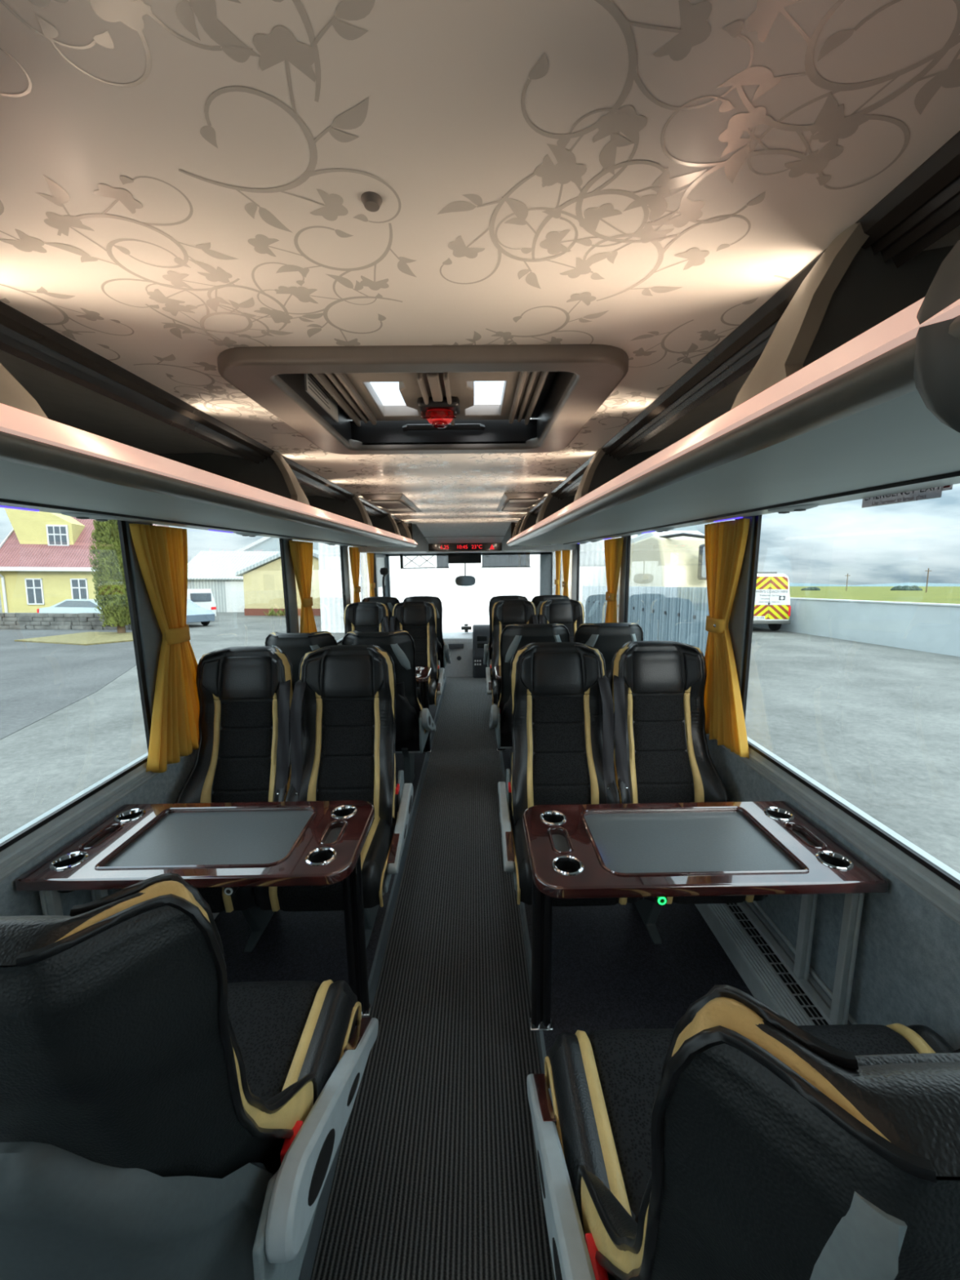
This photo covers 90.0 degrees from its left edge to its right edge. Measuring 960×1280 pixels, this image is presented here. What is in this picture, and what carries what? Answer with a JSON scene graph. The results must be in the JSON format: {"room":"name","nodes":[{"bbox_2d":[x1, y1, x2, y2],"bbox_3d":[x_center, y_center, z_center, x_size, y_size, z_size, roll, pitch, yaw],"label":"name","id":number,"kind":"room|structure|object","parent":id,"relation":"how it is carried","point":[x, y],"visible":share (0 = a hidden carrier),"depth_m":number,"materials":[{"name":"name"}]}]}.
{"room":"vehicle interior","nodes":[
{"label":"vehicle interior","id":0,"kind":"room"},
{"bbox_2d":[0,629,136,739],"bbox_3d":[-32.832,0.601,13.393,54.800,1.584,21.000,-1,9,-1],"label":"ground","id":1,"kind":"structure","parent":0,"point":[38,680],"depth_m":12.30,"materials":[{"name":"asphalt"}]},
{"bbox_2d":[0,749,197,915],"bbox_3d":[-1.357,1.156,2.285,0.050,1.300,8.560,-1,9,-1],"label":"wall","id":2,"kind":"structure","parent":0,"point":[166,787],"depth_m":1.60,"materials":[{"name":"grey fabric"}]},
{"bbox_2d":[0,637,342,881],"bbox_3d":[-1.356,0.483,2.173,0.067,0.084,8.560,-1,9,-1],"label":"trim","id":3,"kind":"structure","parent":2,"relation":"attached to","point":[14,857],"depth_m":1.55,"materials":[{"name":"plastic"}]},
{"bbox_2d":[373,553,387,596],"bbox_3d":[-1.371,-0.133,6.795,0.036,2.160,0.760,-1,9,-1],"label":"door","id":4,"kind":"structure","parent":2,"relation":"in","point":[380,559],"depth_m":6.52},
{"bbox_2d":[214,675,444,1031],"bbox_3d":[-0.875,1.308,2.311,0.910,0.220,8.550,-1,9,-1],"label":"floor","id":5,"kind":"structure","parent":0,"point":[308,945],"depth_m":1.97,"materials":[{"name":"carpet"}]},
{"bbox_2d":[0,872,378,1279],"bbox_3d":[-0.531,0.832,0.933,0.507,1.165,0.730,-1,9,-1],"label":"seat","id":6,"kind":"object","parent":5,"relation":"on","point":[162,1117],"visible":1,"depth_m":0.60,"materials":[{"name":"black leather"}]},
{"bbox_2d":[275,980,358,1173],"bbox_3d":[-0.554,1.006,1.065,0.457,0.156,0.503,-1,9,-1],"label":"cushion","id":7,"kind":"object","parent":6,"relation":"on","point":[315,1022],"depth_m":1.15,"materials":[{"name":"black leather"}]},
{"bbox_2d":[15,800,374,1017],"bbox_3d":[-0.848,0.967,1.633,0.945,0.676,0.800,-1,9,-1],"label":"table","id":8,"kind":"object","parent":5,"relation":"on","point":[316,844],"visible":0.96,"depth_m":1.54,"materials":[{"name":"brown wood"}]},
{"bbox_2d":[89,831,118,849],"bbox_3d":[-1.239,0.673,1.579,0.056,0.010,0.144,-1,9,-1],"label":"tray","id":9,"kind":"object","parent":8,"relation":"on","point":[104,835],"depth_m":1.60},
{"bbox_2d":[324,827,342,845],"bbox_3d":[-0.482,0.663,1.587,0.056,0.010,0.144,-1,9,-1],"label":"tray","id":10,"kind":"object","parent":8,"relation":"on","point":[332,833],"depth_m":1.61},
{"bbox_2d":[175,645,294,951],"bbox_3d":[-1.057,0.656,2.025,0.459,1.165,0.733,-1,9,-1],"label":"seat","id":11,"kind":"object","parent":5,"relation":"on","point":[245,694],"visible":0.6,"depth_m":2.15,"materials":[{"name":"black leather"}]},
{"bbox_2d":[222,887,254,911],"bbox_3d":[-1.054,0.863,1.954,0.457,0.156,0.503,-1,9,-1],"label":"cushion","id":12,"kind":"object","parent":11,"relation":"on","point":[243,899],"depth_m":1.72,"materials":[{"name":"black leather"}]},
{"bbox_2d":[264,631,337,715],"bbox_3d":[-1.071,0.466,3.228,0.459,1.145,0.790,-1,9,-1],"label":"seat","id":13,"kind":"object","parent":5,"relation":"on","point":[295,646],"visible":0.13,"depth_m":2.77,"materials":[{"name":"black leather"}]},
{"bbox_2d":[253,644,413,948],"bbox_3d":[-0.572,0.649,2.029,0.507,1.165,0.733,-1,9,-1],"label":"seat","id":14,"kind":"object","parent":5,"relation":"on","point":[343,740],"visible":0.8,"depth_m":2.15,"materials":[{"name":"black leather"}]},
{"bbox_2d":[253,812,397,910],"bbox_3d":[-0.593,0.857,1.959,0.457,0.156,0.503,-1,9,-1],"label":"cushion","id":15,"kind":"object","parent":14,"relation":"on","point":[376,851],"depth_m":1.73,"materials":[{"name":"black leather"}]},
{"bbox_2d":[343,601,389,635],"bbox_3d":[-1.087,0.252,4.470,0.459,1.160,0.751,-1,9,-1],"label":"seat","id":16,"kind":"object","parent":5,"relation":"on","point":[361,616],"visible":0.34,"depth_m":4.63,"materials":[{"name":"black leather"}]},
{"bbox_2d":[298,675,446,1279],"bbox_3d":[-0.417,1.241,2.305,0.012,0.104,8.550,-1,9,-1],"label":"trim","id":17,"kind":"structure","parent":5,"relation":"attached to","point":[307,1267],"depth_m":1.93,"materials":[{"name":"plastic"}]},
{"bbox_2d":[361,596,399,622],"bbox_3d":[-1.101,0.051,5.647,0.459,1.168,0.722,-1,9,-1],"label":"seat","id":18,"kind":"object","parent":5,"relation":"on","point":[389,602],"visible":0.05,"depth_m":5.23,"materials":[{"name":"black leather"}]},
{"bbox_2d":[342,630,435,783],"bbox_3d":[-0.587,0.459,3.233,0.507,1.145,0.790,-1,9,-1],"label":"seat","id":19,"kind":"object","parent":5,"relation":"on","point":[414,722],"visible":0.39,"depth_m":2.95,"materials":[{"name":"black leather"}]},
{"bbox_2d":[395,728,426,751],"bbox_3d":[-0.610,0.618,3.392,0.457,0.156,0.503,-1,9,-1],"label":"cushion","id":20,"kind":"object","parent":19,"relation":"on","point":[411,744],"depth_m":3.15,"materials":[{"name":"black leather"}]},
{"bbox_2d":[389,600,444,705],"bbox_3d":[-0.602,0.245,4.475,0.507,1.160,0.751,-1,9,-1],"label":"seat","id":21,"kind":"object","parent":5,"relation":"on","point":[419,619],"visible":0.49,"depth_m":4.62,"materials":[{"name":"black leather"}]},
{"bbox_2d":[428,678,438,705],"bbox_3d":[-0.622,0.451,4.395,0.457,0.156,0.503,-1,9,-1],"label":"cushion","id":22,"kind":"object","parent":21,"relation":"on","point":[433,682],"depth_m":4.21,"materials":[{"name":"black leather"}]},
{"bbox_2d":[415,666,431,753],"bbox_3d":[-0.870,0.589,3.900,0.945,0.676,0.800,-1,9,-1],"label":"table","id":23,"kind":"object","parent":5,"relation":"on","point":[423,673],"visible":0.25,"depth_m":3.85,"materials":[{"name":"brown wood"}]},
{"bbox_2d":[403,595,451,670],"bbox_3d":[-0.616,0.045,5.651,0.507,1.168,0.722,-1,9,-1],"label":"seat","id":24,"kind":"object","parent":5,"relation":"on","point":[442,649],"visible":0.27,"depth_m":5.39,"materials":[{"name":"black leather"}]},
{"bbox_2d":[310,676,555,1279],"bbox_3d":[-0.111,1.319,2.499,0.620,0.120,8.900,-1,9,-1],"label":"floor","id":25,"kind":"structure","parent":0,"point":[437,1175],"depth_m":1.56,"materials":[{"name":"carpet"}]},
{"bbox_2d":[416,522,511,543],"bbox_3d":[-0.157,-1.072,4.823,0.880,0.168,0.770,-1,9,-1],"label":"ceiling","id":26,"kind":"structure","parent":0,"point":[434,533],"depth_m":4.76,"materials":[{"name":"grey plastic"}]},
{"bbox_2d":[352,524,576,547],"bbox_3d":[-0.163,-1.203,5.252,2.460,0.350,0.040,-1,9,-1],"label":"wall","id":27,"kind":"structure","parent":0,"point":[417,535],"depth_m":5.25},
{"bbox_2d":[426,542,503,552],"bbox_3d":[-0.160,-1.008,5.239,0.840,0.094,0.050,-1,9,-1],"label":"led sign","id":28,"kind":"object","parent":27,"relation":"attached to","point":[461,547],"visible":1,"depth_m":5.22,"materials":[{"name":"red"}]},
{"bbox_2d":[358,545,576,554],"bbox_3d":[-0.171,-1.159,6.197,2.460,0.048,1.890,-1,9,-1],"label":"ceiling","id":29,"kind":"structure","parent":0,"point":[543,548],"depth_m":5.27,"materials":[{"name":"plastic"}]},
{"bbox_2d":[448,552,481,563],"bbox_3d":[-0.217,-1.167,6.832,0.470,0.150,0.074,-1,9,-1],"label":"box","id":30,"kind":"object","parent":29,"relation":"attached to","point":[453,557],"visible":0.94,"depth_m":6.79,"materials":[{"name":"plastic"}]},
{"bbox_2d":[0,0,959,524],"bbox_3d":[-0.123,-0.528,1.117,1.010,0.019,6.780,-1,9,-1],"label":"ceiling","id":31,"kind":"structure","parent":0,"point":[184,184],"depth_m":0.42,"materials":[{"name":"beige plastic"}]},
{"bbox_2d":[360,493,422,512],"bbox_3d":[-0.504,-0.801,2.882,0.216,0.027,0.916,-1,9,-1],"label":"ceiling vent","id":32,"kind":"object","parent":31,"relation":"in","point":[393,503],"visible":1,"depth_m":2.61,"materials":[{"name":"beige plastic"}]},
{"bbox_2d":[217,344,628,454],"bbox_3d":[-0.099,-0.590,1.079,0.700,0.189,0.675,-1,9,-1],"label":"roof hatch","id":33,"kind":"object","parent":31,"relation":"attached to","point":[326,394],"visible":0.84,"depth_m":1.02,"materials":[{"name":"beige plastic"}]},
{"bbox_2d":[307,373,330,409],"bbox_3d":[-0.356,-0.560,1.063,0.001,0.050,0.150,-1,9,-1],"label":"vent","id":34,"kind":"object","parent":33,"relation":"on","point":[317,392],"depth_m":1.06,"materials":[{"name":"brown plastic"}]},
{"bbox_2d":[496,492,546,511],"bbox_3d":[0.226,-0.811,2.889,0.216,0.027,0.916,-1,9,-1],"label":"ceiling vent","id":35,"kind":"object","parent":31,"relation":"in","point":[510,501],"visible":1,"depth_m":2.60,"materials":[{"name":"beige plastic"}]},
{"bbox_2d":[0,595,959,873],"bbox_3d":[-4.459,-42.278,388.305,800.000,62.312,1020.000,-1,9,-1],"label":"ground","id":36,"kind":"structure","parent":0,"point":[877,726],"depth_m":7.32,"materials":[{"name":"asphalt"}]},
{"bbox_2d":[0,507,102,613],"bbox_3d":[-25.424,-5.020,31.082,5.762,7.708,8.330,-2,10,-9],"label":"house","id":37,"kind":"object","parent":36,"relation":"on","point":[45,562],"visible":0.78,"depth_m":27.84,"materials":[{"name":"yellow paint"}]},
{"bbox_2d":[0,612,131,630],"bbox_3d":[-24.463,-0.961,23.974,16.758,0.972,0.516,0,9,3],"label":"stone wall","id":38,"kind":"structure","parent":36,"relation":"on","point":[7,620],"depth_m":23.59,"materials":[{"name":"stone"}]},
{"bbox_2d":[36,598,104,613],"bbox_3d":[-21.398,-1.560,26.580,4.440,1.534,1.762,-2,10,-8],"label":"car","id":39,"kind":"object","parent":36,"relation":"on","point":[78,605],"visible":0.24,"depth_m":25.70,"materials":[{"name":"blue paint"}]},
{"bbox_2d":[186,599,214,625],"bbox_3d":[-16.492,-1.475,25.957,4.445,1.497,1.766,5,11,29],"label":"car","id":40,"kind":"object","parent":36,"relation":"on","point":[195,613],"visible":0.2,"depth_m":25.28,"materials":[{"name":"paint"}]},
{"bbox_2d":[186,588,216,616],"bbox_3d":[-18.462,-2.168,29.480,4.608,2.074,1.831,5,11,29],"label":"van","id":41,"kind":"object","parent":36,"relation":"on","point":[203,597],"visible":0.23,"depth_m":28.45,"materials":[{"name":"paint"}]},
{"bbox_2d":[187,551,279,612],"bbox_3d":[-20.892,-4.904,40.366,6.833,5.230,4.951,-1,9,-3],"label":"building","id":42,"kind":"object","parent":36,"relation":"on","point":[215,571],"visible":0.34,"depth_m":38.55,"materials":[{"name":"grey metal"}]},
{"bbox_2d":[235,536,318,551],"bbox_3d":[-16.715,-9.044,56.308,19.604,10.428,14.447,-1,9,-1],"label":"roof","id":43,"kind":"object","parent":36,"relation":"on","point":[273,544],"visible":0.02,"depth_m":49.13,"materials":[{"name":"white paint"}]},
{"bbox_2d":[235,549,320,615],"bbox_3d":[-12.567,-4.627,38.100,9.202,5.366,8.599,0,9,1],"label":"building","id":44,"kind":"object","parent":36,"relation":"on","point":[263,585],"visible":0.22,"depth_m":34.21,"materials":[{"name":"yellow paint"}]},
{"bbox_2d":[318,534,637,632],"bbox_3d":[-0.155,-4.462,27.812,14.566,7.694,12.343,-1,9,-1],"label":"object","id":45,"kind":"object","parent":36,"relation":"on","point":[461,605],"visible":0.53,"depth_m":21.97,"materials":[{"name":"metal"}]},
{"bbox_2d":[582,586,709,656],"bbox_3d":[4.745,-0.673,15.716,0.104,2.764,12.297,-1,9,-1],"label":"fence","id":46,"kind":"object","parent":36,"relation":"on","point":[676,614],"visible":0.54,"depth_m":12.53,"materials":[{"name":"metal"}]},
{"bbox_2d":[605,530,706,586],"bbox_3d":[6.704,-1.843,17.855,2.313,4.241,7.070,-1,9,-1],"label":"building","id":47,"kind":"structure","parent":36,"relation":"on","point":[670,558],"depth_m":14.98,"materials":[{"name":"beige paint"}]},
{"bbox_2d":[659,533,706,579],"bbox_3d":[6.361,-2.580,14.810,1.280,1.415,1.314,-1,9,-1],"label":"mirror","id":48,"kind":"object","parent":47,"relation":"attached to","point":[683,554],"depth_m":14.82,"materials":[{"name":"glass"}]},
{"bbox_2d":[753,571,791,630],"bbox_3d":[13.400,-2.029,24.587,2.044,3.003,5.008,-1,9,0],"label":"van","id":49,"kind":"object","parent":36,"relation":"on","point":[772,607],"visible":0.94,"depth_m":22.23,"materials":[{"name":"white paint"}]},
{"bbox_2d":[752,597,959,657],"bbox_3d":[15.128,1.276,1.214,0.401,4.205,51.515,-1,9,-1],"label":"wall","id":50,"kind":"structure","parent":36,"relation":"on","point":[934,628],"depth_m":17.64,"materials":[{"name":"white paint"}]},
{"bbox_2d":[495,703,754,1056],"bbox_3d":[0.667,1.316,2.154,0.930,0.220,8.200,-1,9,-1],"label":"floor","id":51,"kind":"structure","parent":0,"point":[608,972],"depth_m":1.84,"materials":[{"name":"carpet"}]},
{"bbox_2d":[483,595,528,666],"bbox_3d":[0.298,0.044,5.591,0.507,1.168,0.722,-1,9,-1],"label":"seat","id":52,"kind":"object","parent":51,"relation":"on","point":[487,648],"visible":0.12,"depth_m":5.32,"materials":[{"name":"black leather"}]},
{"bbox_2d":[485,599,538,704],"bbox_3d":[0.311,0.231,4.474,0.507,1.165,0.733,-1,9,-1],"label":"seat","id":53,"kind":"object","parent":51,"relation":"on","point":[510,611],"visible":0.25,"depth_m":4.62,"materials":[{"name":"black leather"}]},
{"bbox_2d":[493,703,554,1111],"bbox_3d":[0.197,1.261,2.139,0.012,0.104,8.200,-1,9,-1],"label":"trim","id":54,"kind":"structure","parent":51,"relation":"attached to","point":[540,1036],"depth_m":1.92,"materials":[{"name":"plastic"}]},
{"bbox_2d":[488,623,569,774],"bbox_3d":[0.325,0.424,3.317,0.507,1.165,0.733,-1,9,-1],"label":"seat","id":55,"kind":"object","parent":51,"relation":"on","point":[513,637],"visible":0.29,"depth_m":3.00,"materials":[{"name":"black leather"}]},
{"bbox_2d":[538,599,584,642],"bbox_3d":[0.796,0.225,4.479,0.459,1.165,0.733,-1,9,-1],"label":"seat","id":56,"kind":"object","parent":51,"relation":"on","point":[570,613],"visible":0.31,"depth_m":4.63,"materials":[{"name":"black leather"}]},
{"bbox_2d":[497,641,643,906],"bbox_3d":[0.340,0.637,2.038,0.507,1.165,0.733,-1,9,-1],"label":"seat","id":57,"kind":"object","parent":51,"relation":"on","point":[562,701],"visible":0.73,"depth_m":2.16,"materials":[{"name":"black leather"}]},
{"bbox_2d":[511,813,643,905],"bbox_3d":[0.367,0.844,1.968,0.457,0.156,0.503,-1,9,-1],"label":"cushion","id":58,"kind":"object","parent":57,"relation":"on","point":[522,869],"depth_m":1.75,"materials":[{"name":"wood"}]},
{"bbox_2d":[573,622,643,687],"bbox_3d":[0.810,0.417,3.322,0.459,1.165,0.733,-1,9,-1],"label":"seat","id":59,"kind":"object","parent":51,"relation":"on","point":[607,638],"visible":0.11,"depth_m":2.90,"materials":[{"name":"black leather"}]},
{"bbox_2d":[610,640,768,943],"bbox_3d":[0.825,0.630,2.043,0.459,1.165,0.733,-1,9,-1],"label":"seat","id":60,"kind":"object","parent":51,"relation":"on","point":[661,753],"visible":0.67,"depth_m":2.17,"materials":[{"name":"black leather"}]},
{"bbox_2d":[644,894,768,902],"bbox_3d":[0.829,0.838,1.973,0.457,0.156,0.503,-1,9,-1],"label":"cushion","id":61,"kind":"object","parent":60,"relation":"on","point":[720,899],"depth_m":1.73,"materials":[{"name":"black leather"}]},
{"bbox_2d":[522,800,888,1032],"bbox_3d":[0.640,0.957,1.583,0.970,0.676,0.800,-1,9,-1],"label":"table","id":62,"kind":"object","parent":51,"relation":"on","point":[660,851],"visible":0.97,"depth_m":1.49,"materials":[{"name":"brown wood"}]},
{"bbox_2d":[551,834,568,853],"bbox_3d":[0.254,0.664,1.530,0.056,0.010,0.144,-1,9,-1],"label":"tray","id":63,"kind":"object","parent":62,"relation":"on","point":[560,841],"depth_m":1.55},
{"bbox_2d":[788,830,820,849],"bbox_3d":[1.036,0.653,1.538,0.056,0.010,0.144,-1,9,-1],"label":"tray","id":64,"kind":"object","parent":62,"relation":"on","point":[802,834],"depth_m":1.55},
{"bbox_2d":[526,984,959,1279],"bbox_3d":[0.367,0.851,0.776,0.507,1.158,0.757,-1,9,-1],"label":"seat","id":65,"kind":"object","parent":51,"relation":"on","point":[732,1141],"visible":1,"depth_m":0.41,"materials":[{"name":"black leather"}]},
{"bbox_2d":[548,1031,635,1279],"bbox_3d":[0.392,1.018,0.921,0.457,0.156,0.503,-1,9,-1],"label":"cushion","id":66,"kind":"object","parent":65,"relation":"on","point":[592,1077],"depth_m":0.98,"materials":[{"name":"black leather"}]},
{"bbox_2d":[694,900,857,1026],"bbox_3d":[1.051,1.121,2.126,0.158,0.165,8.200,-1,9,-1],"label":"vent","id":67,"kind":"object","parent":51,"relation":"on","point":[768,980],"visible":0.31,"depth_m":1.75,"materials":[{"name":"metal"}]},
{"bbox_2d":[726,902,829,1025],"bbox_3d":[1.074,1.153,1.790,0.059,0.002,1.126,-1,9,-1],"label":"grille","id":68,"kind":"object","parent":67,"relation":"attached to","point":[810,1012],"depth_m":1.70,"materials":[{"name":"black metal"}]},
{"bbox_2d":[798,1022,955,1055],"bbox_3d":[0.852,0.844,0.782,0.459,1.158,0.754,-1,9,-1],"label":"seat","id":69,"kind":"object","parent":51,"relation":"on","point":[893,1038],"visible":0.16,"depth_m":1.10,"materials":[{"name":"black leather"}]},
{"bbox_2d":[896,1024,955,1053],"bbox_3d":[0.854,1.012,0.925,0.457,0.156,0.503,-1,9,-1],"label":"cushion","id":70,"kind":"object","parent":69,"relation":"on","point":[913,1038],"depth_m":1.09,"materials":[{"name":"black leather"}]},
{"bbox_2d":[706,734,959,1050],"bbox_3d":[1.147,1.045,2.773,0.050,1.300,9.500,-1,9,-1],"label":"wall","id":71,"kind":"structure","parent":0,"point":[907,971],"depth_m":1.35,"materials":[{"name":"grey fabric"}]},
{"bbox_2d":[386,551,551,596],"bbox_3d":[-0.167,-0.139,7.234,2.460,2.400,0.120,-1,9,-1],"label":"window","id":72,"kind":"structure","parent":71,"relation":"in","point":[545,557],"depth_m":7.08,"materials":[{"name":"glass"}]},
{"bbox_2d":[481,552,530,568],"bbox_3d":[0.370,-1.142,6.860,0.705,0.211,0.028,-1,9,-1],"label":"blind","id":73,"kind":"object","parent":72,"relation":"attached to","point":[488,560],"visible":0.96,"depth_m":6.86,"materials":[{"name":"fabric"}]},
{"bbox_2d":[706,733,959,924],"bbox_3d":[1.131,0.381,2.611,0.067,0.084,9.400,-1,9,-1],"label":"trim","id":74,"kind":"structure","parent":71,"relation":"attached to","point":[934,889],"depth_m":1.40,"materials":[{"name":"plastic"}]},
{"bbox_3d":[-0.928,0.937,7.217,0.910,0.100,1.250,-1,9,-1],"label":"floor","id":75,"kind":"structure","parent":0,"visible":0},
{"bbox_2d":[442,624,489,679],"bbox_3d":[-0.273,0.349,6.997,2.170,1.117,0.485,-1,9,-1],"label":"dashboard","id":76,"kind":"object","parent":75,"relation":"on","point":[466,650],"visible":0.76,"depth_m":6.85},
{"bbox_3d":[-1.384,-0.746,2.445,0.050,0.340,9.500,-1,9,-1],"label":"wall","id":77,"kind":"structure","parent":0,"visible":0},
{"bbox_2d":[0,520,151,851],"bbox_3d":[-1.331,0.218,0.596,0.014,0.965,2.635,-1,9,-1],"label":"window","id":78,"kind":"structure","parent":77,"relation":"in","point":[122,524],"depth_m":1.84,"materials":[{"name":"black rubber"}]},
{"bbox_2d":[124,520,162,721],"bbox_3d":[-1.344,-0.002,1.963,0.024,0.970,0.135,-1,9,-1],"label":"trim","id":79,"kind":"structure","parent":77,"relation":"attached to","point":[151,636],"depth_m":1.92,"materials":[{"name":"plastic"}]},
{"bbox_2d":[0,301,417,547],"bbox_3d":[-0.950,-0.666,2.617,0.835,0.254,8.205,-1,9,-1],"label":"luggage rack","id":80,"kind":"object","parent":77,"relation":"attached to","point":[83,436],"visible":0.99,"depth_m":1.00,"materials":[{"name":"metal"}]},
{"bbox_2d":[59,511,119,521],"bbox_3d":[-1.261,-0.400,1.561,0.110,0.022,0.220,-1,9,-1],"label":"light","id":81,"kind":"object","parent":80,"relation":"on","point":[79,515],"depth_m":1.52,"materials":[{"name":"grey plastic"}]},
{"bbox_2d":[128,523,199,773],"bbox_3d":[-1.301,0.019,2.051,0.068,0.983,0.474,-1,9,-1],"label":"curtain","id":82,"kind":"object","parent":80,"relation":"hanging from","point":[162,552],"visible":0.94,"depth_m":2.00,"materials":[{"name":"gold fabric"}]},
{"bbox_2d":[288,540,316,633],"bbox_3d":[-1.320,-0.240,3.696,0.069,1.013,0.504,-1,9,-1],"label":"curtain","id":83,"kind":"object","parent":80,"relation":"hanging from","point":[301,552],"visible":0.65,"depth_m":3.59,"materials":[{"name":"gold fabric"}]},
{"bbox_2d":[348,546,360,603],"bbox_3d":[-1.338,-0.498,5.245,0.067,1.013,0.424,-1,9,-1],"label":"curtain","id":84,"kind":"object","parent":80,"relation":"hanging from","point":[354,555],"visible":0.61,"depth_m":5.14,"materials":[{"name":"fabric"}]},
{"bbox_2d":[150,524,289,633],"bbox_3d":[-1.356,-0.134,2.709,0.014,0.965,1.380,-1,9,-1],"label":"window","id":85,"kind":"structure","parent":77,"relation":"in","point":[280,539],"depth_m":3.35,"materials":[{"name":"black rubber"}]},
{"bbox_2d":[282,538,298,633],"bbox_3d":[-1.362,-0.253,3.470,0.024,0.970,0.160,-1,9,-1],"label":"trim","id":86,"kind":"structure","parent":77,"relation":"attached to","point":[289,568],"depth_m":3.43,"materials":[{"name":"plastic"}]},
{"bbox_2d":[342,546,351,606],"bbox_3d":[-1.380,-0.502,4.969,0.024,0.970,0.200,-1,9,-1],"label":"trim","id":87,"kind":"structure","parent":77,"relation":"attached to","point":[344,549],"depth_m":4.92,"materials":[{"name":"plastic"}]},
{"bbox_3d":[1.126,-0.780,2.469,0.050,0.340,9.500,-1,9,-1],"label":"wall","id":88,"kind":"structure","parent":0,"visible":0},
{"bbox_2d":[571,543,577,599],"bbox_3d":[1.074,-0.608,5.427,0.024,0.970,0.280,-1,9,-1],"label":"trim","id":89,"kind":"structure","parent":88,"relation":"attached to","point":[575,552],"depth_m":5.37,"materials":[{"name":"plastic"}]},
{"bbox_2d":[618,536,627,622],"bbox_3d":[1.095,-0.315,3.664,0.024,0.970,0.135,-1,9,-1],"label":"trim","id":90,"kind":"structure","parent":88,"relation":"attached to","point":[624,551],"depth_m":3.62,"materials":[{"name":"plastic"}]},
{"bbox_2d":[624,519,736,626],"bbox_3d":[1.108,-0.189,2.864,0.014,0.965,1.485,-1,9,-1],"label":"window","id":91,"kind":"structure","parent":88,"relation":"in","point":[628,536],"depth_m":3.55,"materials":[{"name":"black rubber"}]},
{"bbox_2d":[506,130,959,546],"bbox_3d":[0.680,-0.688,2.633,0.855,0.254,8.205,-1,9,-1],"label":"luggage rack","id":92,"kind":"object","parent":88,"relation":"attached to","point":[813,400],"visible":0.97,"depth_m":0.55,"materials":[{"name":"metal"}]},
{"bbox_2d":[562,550,569,597],"bbox_3d":[1.026,-0.619,5.800,0.071,1.013,0.424,-1,9,-1],"label":"curtain","id":93,"kind":"object","parent":92,"relation":"hanging from","point":[566,553],"visible":0.54,"depth_m":5.68,"materials":[{"name":"fabric"}]},
{"bbox_2d":[604,537,623,622],"bbox_3d":[1.049,-0.297,3.867,0.067,1.013,0.464,-1,9,-1],"label":"curtain","id":94,"kind":"object","parent":92,"relation":"hanging from","point":[613,548],"visible":0.66,"depth_m":3.76,"materials":[{"name":"gold fabric"}]},
{"bbox_2d":[704,518,750,759],"bbox_3d":[1.070,-0.024,2.108,0.073,0.973,0.484,-1,9,-1],"label":"curtain","id":95,"kind":"object","parent":92,"relation":"hanging from","point":[725,542],"visible":0.95,"depth_m":2.09,"materials":[{"name":"gold fabric"}]},
{"bbox_2d":[767,503,819,513],"bbox_3d":[1.029,-0.431,1.583,0.110,0.022,0.220,-1,9,-1],"label":"light","id":96,"kind":"object","parent":92,"relation":"on","point":[800,507],"depth_m":1.53,"materials":[{"name":"grey plastic"}]},
{"bbox_2d":[913,239,959,432],"bbox_3d":[0.351,-0.202,0.307,0.136,0.148,0.066,-1,9,-1],"label":"pod","id":97,"kind":"object","parent":92,"relation":"hanging from","point":[936,372],"visible":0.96,"depth_m":0.30,"materials":[{"name":"grey plastic"}]},
{"bbox_2d":[728,515,755,695],"bbox_3d":[1.114,-0.049,2.068,0.024,0.970,0.130,-1,9,-1],"label":"trim","id":98,"kind":"structure","parent":88,"relation":"attached to","point":[738,618],"depth_m":2.02,"materials":[{"name":"plastic"}]},
{"bbox_2d":[741,514,959,890],"bbox_3d":[1.134,0.178,0.662,0.014,0.965,2.720,-1,9,-1],"label":"window","id":99,"kind":"structure","parent":88,"relation":"in","point":[908,851],"depth_m":1.79,"materials":[{"name":"black rubber"}]},
{"bbox_2d":[862,484,952,507],"bbox_3d":[1.118,-0.394,1.268,0.004,0.060,0.265,-1,9,-1],"label":"sticker","id":100,"kind":"object","parent":99,"relation":"attached to","point":[935,492],"visible":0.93,"depth_m":1.26,"materials":[{"name":"black plastic"}]},
{"bbox_2d":[872,495,925,505],"bbox_3d":[1.117,-0.373,1.284,0.001,0.014,0.164,-1,9,-1],"label":"print","id":101,"kind":"object","parent":100,"relation":"attached to","point":[913,495],"depth_m":1.27},
{"label":"outside","id":102,"kind":"structure","parent":0,"visible":0},
{"bbox_2d":[789,586,959,604],"bbox_3d":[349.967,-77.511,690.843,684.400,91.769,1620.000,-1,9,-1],"label":"ground","id":103,"kind":"structure","parent":102,"point":[934,594],"depth_m":68.26,"materials":[{"name":"plant"}]},
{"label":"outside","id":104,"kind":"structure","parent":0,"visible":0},
{"bbox_2d":[13,631,133,645],"bbox_3d":[-15.591,-0.076,19.612,4.980,0.263,4.118,0,10,7],"label":"ground","id":105,"kind":"structure","parent":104,"point":[85,638],"depth_m":19.07,"materials":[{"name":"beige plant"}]},
{"bbox_2d":[88,519,131,633],"bbox_3d":[-16.031,-3.114,21.130,1.859,5.751,1.806,-5,10,-25],"label":"conifer","id":106,"kind":"object","parent":105,"relation":"on","point":[113,594],"visible":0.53,"depth_m":20.58,"materials":[{"name":"green plant"}]},
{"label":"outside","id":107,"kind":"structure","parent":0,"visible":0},
{"bbox_2d":[789,582,959,586],"bbox_3d":[224.898,-51.081,445.352,420.000,9.354,50.000,-1,9,-1],"label":"hills","id":108,"kind":"structure","parent":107,"point":[790,584],"depth_m":427.23,"materials":[{"name":"plant"}]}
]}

